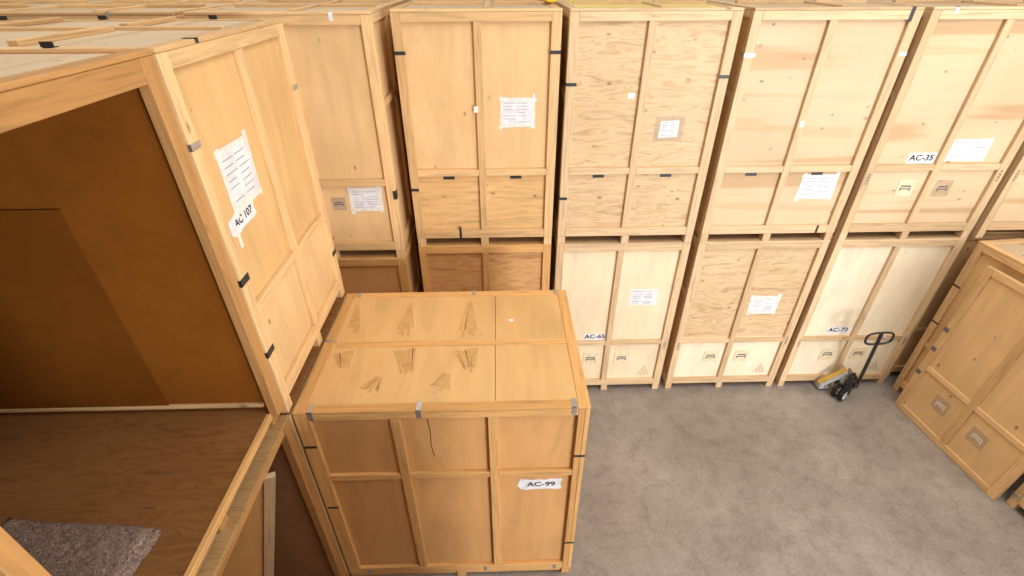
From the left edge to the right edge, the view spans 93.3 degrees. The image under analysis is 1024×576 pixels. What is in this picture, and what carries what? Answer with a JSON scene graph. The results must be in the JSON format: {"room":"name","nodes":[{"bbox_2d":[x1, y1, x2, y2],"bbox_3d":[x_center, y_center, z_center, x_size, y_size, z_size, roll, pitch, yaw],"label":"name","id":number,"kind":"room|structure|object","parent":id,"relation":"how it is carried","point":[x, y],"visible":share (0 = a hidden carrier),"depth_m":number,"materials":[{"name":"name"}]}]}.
{"room":"storage warehouse","nodes":[
{"label":"storage warehouse","id":0,"kind":"room"},
{"bbox_2d":[363,371,1023,575],"bbox_3d":[1.940,2.838,4.936,22.000,0.200,23.000,-1,33,-1],"label":"floor","id":1,"kind":"structure","parent":0,"point":[794,478],"depth_m":5.53,"materials":[{"name":"grey concrete"}]},
{"bbox_2d":[195,416,346,575],"bbox_3d":[-2.635,2.348,3.382,2.142,2.350,1.612,-1,33,-1],"label":"crate","id":2,"kind":"object","parent":1,"relation":"on","point":[304,543],"visible":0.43,"depth_m":3.79,"materials":[{"name":"brown wood"}]},
{"bbox_2d":[0,49,283,575],"bbox_3d":[-2.640,0.377,2.081,2.142,2.372,1.612,-1,33,-1],"label":"crate","id":3,"kind":"object","parent":2,"relation":"on","point":[138,387],"visible":0.95,"depth_m":2.75,"materials":[{"name":"brown wood"}]},
{"bbox_2d":[1,518,161,575],"bbox_3d":[-2.304,1.431,2.325,0.860,0.097,0.628,2,33,3],"label":"blanket","id":4,"kind":"object","parent":3,"relation":"on","point":[63,549],"visible":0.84,"depth_m":2.45,"materials":[{"name":"grey fabric"}]},
{"bbox_2d":[221,472,275,575],"bbox_3d":[-2.143,2.128,3.731,1.034,2.080,0.288,-16,37,-23],"label":"plywood panel","id":5,"kind":"object","parent":2,"relation":"on","point":[252,554],"visible":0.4,"depth_m":3.65,"materials":[{"name":"brown wood"}]},
{"bbox_2d":[279,293,350,575],"bbox_3d":[-2.679,1.467,4.716,2.142,2.350,1.540,-1,33,-1],"label":"crate","id":6,"kind":"object","parent":1,"relation":"on","point":[303,376],"visible":0.05,"depth_m":3.95,"materials":[{"name":"brown wood"}]},
{"bbox_2d":[0,15,344,412],"bbox_3d":[-2.683,-0.505,3.413,2.143,2.376,1.546,-1,33,-1],"label":"crate","id":7,"kind":"object","parent":6,"relation":"on","point":[231,87],"visible":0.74,"depth_m":3.12,"materials":[{"name":"brown wood"}]},
{"bbox_2d":[337,220,423,294],"bbox_3d":[-1.965,0.074,6.822,1.530,2.350,2.142,-1,33,-1],"label":"crate","id":8,"kind":"object","parent":1,"relation":"on","point":[362,271],"visible":0.16,"depth_m":5.46,"materials":[{"name":"orange wood"}]},
{"bbox_2d":[183,0,414,258],"bbox_3d":[-1.968,-1.896,5.520,1.533,2.372,2.143,-1,33,-1],"label":"crate","id":9,"kind":"object","parent":8,"relation":"on","point":[342,56],"visible":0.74,"depth_m":4.57,"materials":[{"name":"brown wood"}]},
{"bbox_2d":[292,289,590,575],"bbox_3d":[-0.520,1.434,4.754,2.145,2.353,1.536,-1,33,-1],"label":"crate","id":10,"kind":"object","parent":1,"relation":"on","point":[440,432],"visible":1,"depth_m":3.98,"materials":[{"name":"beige wood"}]},
{"bbox_2d":[418,237,550,291],"bbox_3d":[-0.336,-0.094,7.071,1.520,2.350,2.142,-1,33,-1],"label":"crate","id":11,"kind":"object","parent":1,"relation":"on","point":[507,263],"visible":0.25,"depth_m":5.71,"materials":[{"name":"orange wood"}]},
{"bbox_2d":[389,0,562,245],"bbox_3d":[-0.341,-2.064,5.769,1.526,2.372,2.143,-1,33,-1],"label":"crate","id":12,"kind":"object","parent":11,"relation":"on","point":[478,80],"visible":1,"depth_m":4.78,"materials":[{"name":"brown wood"}]},
{"bbox_2d":[549,219,690,389],"bbox_3d":[1.267,-0.121,7.106,1.553,2.350,2.142,-1,33,-1],"label":"crate","id":13,"kind":"object","parent":1,"relation":"on","point":[622,298],"visible":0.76,"depth_m":6.04,"materials":[{"name":"brown wood"}]},
{"bbox_2d":[553,0,744,243],"bbox_3d":[1.262,-2.091,5.804,1.559,2.372,2.143,-1,33,-1],"label":"crate","id":14,"kind":"object","parent":13,"relation":"on","point":[643,83],"visible":0.88,"depth_m":4.82,"materials":[{"name":"brown wood"}]},
{"bbox_2d":[661,231,830,387],"bbox_3d":[2.908,-0.149,7.142,1.539,2.350,2.142,-1,33,-1],"label":"crate","id":15,"kind":"object","parent":1,"relation":"on","point":[742,298],"visible":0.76,"depth_m":6.14,"materials":[{"name":"brown wood"}]},
{"bbox_2d":[694,0,924,241],"bbox_3d":[2.904,-2.119,5.841,1.545,2.372,2.143,-1,33,-1],"label":"crate","id":16,"kind":"object","parent":15,"relation":"on","point":[810,84],"visible":0.72,"depth_m":4.85,"materials":[{"name":"brown wood"}]},
{"bbox_2d":[812,331,894,400],"bbox_3d":[4.570,0.699,6.782,0.557,1.326,1.421,-1,33,-1],"label":"truck","id":17,"kind":"object","parent":1,"relation":"on","point":[843,389],"visible":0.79,"depth_m":6.58,"materials":[{"name":"black metal"}]},
{"bbox_2d":[775,231,966,385],"bbox_3d":[4.529,-0.176,7.178,1.538,2.350,2.142,-1,33,-1],"label":"crate","id":18,"kind":"object","parent":1,"relation":"on","point":[865,283],"visible":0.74,"depth_m":6.16,"materials":[{"name":"brown wood"}]},
{"bbox_2d":[834,0,1023,239],"bbox_3d":[4.524,-2.146,5.877,1.538,2.372,2.143,-1,33,-1],"label":"crate","id":19,"kind":"object","parent":18,"relation":"on","point":[950,126],"visible":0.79,"depth_m":4.95,"materials":[{"name":"brown wood"}]},
{"bbox_2d":[887,230,1023,376],"bbox_3d":[6.155,-0.281,7.331,1.540,2.350,2.142,-1,33,-1],"label":"crate","id":20,"kind":"object","parent":1,"relation":"on","point":[968,247],"visible":0.04,"depth_m":6.24,"materials":[{"name":"brown wood"}]},
{"bbox_2d":[969,141,1023,237],"bbox_3d":[6.155,-2.174,5.913,1.540,2.372,2.142,-1,33,-1],"label":"crate","id":21,"kind":"object","parent":20,"relation":"on","point":[1004,210],"visible":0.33,"depth_m":5.46,"materials":[{"name":"brown wood"}]},
{"bbox_2d":[893,238,1023,474],"bbox_3d":[6.562,0.787,5.712,2.143,2.350,1.533,-3,34,-5],"label":"crate","id":22,"kind":"object","parent":1,"relation":"on","point":[1005,255],"visible":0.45,"depth_m":5.78,"materials":[{"name":"brown wood"}]},
{"bbox_2d":[894,266,1023,499],"bbox_3d":[5.394,1.066,5.437,0.159,2.190,1.465,-3,34,-5],"label":"panel","id":23,"kind":"object","parent":1,"relation":"on","point":[966,395],"visible":1,"depth_m":5.54,"materials":[{"name":"brown wood"}]},
{"bbox_2d":[1006,483,1023,508],"bbox_3d":[6.631,1.798,4.182,2.143,2.350,1.533,-2,33,-3],"label":"crate","id":24,"kind":"object","parent":1,"relation":"on","point":[1016,501],"visible":1,"depth_m":5.29,"materials":[{"name":"brown wood"}]},
{"bbox_3d":[-3.575,0.104,6.782,1.530,2.350,2.142,-1,33,-1],"label":"crate","id":25,"kind":"object","parent":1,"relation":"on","visible":0},
{"bbox_2d":[0,0,265,19],"bbox_3d":[-3.579,-1.866,5.480,1.530,2.372,2.143,-1,33,-1],"label":"crate","id":26,"kind":"object","parent":25,"relation":"on","point":[118,9],"visible":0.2,"depth_m":4.26,"materials":[{"name":"brown wood"}]},
{"bbox_3d":[-5.184,0.138,6.736,1.530,2.350,2.142,-1,33,-1],"label":"crate","id":27,"kind":"object","parent":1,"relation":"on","visible":0},
{"bbox_2d":[0,0,113,10],"bbox_3d":[-5.188,-1.832,5.435,1.530,2.372,2.143,-1,33,-1],"label":"crate","id":28,"kind":"object","parent":27,"relation":"on","point":[5,5],"visible":0.13,"depth_m":5.10,"materials":[{"name":"brown wood"}]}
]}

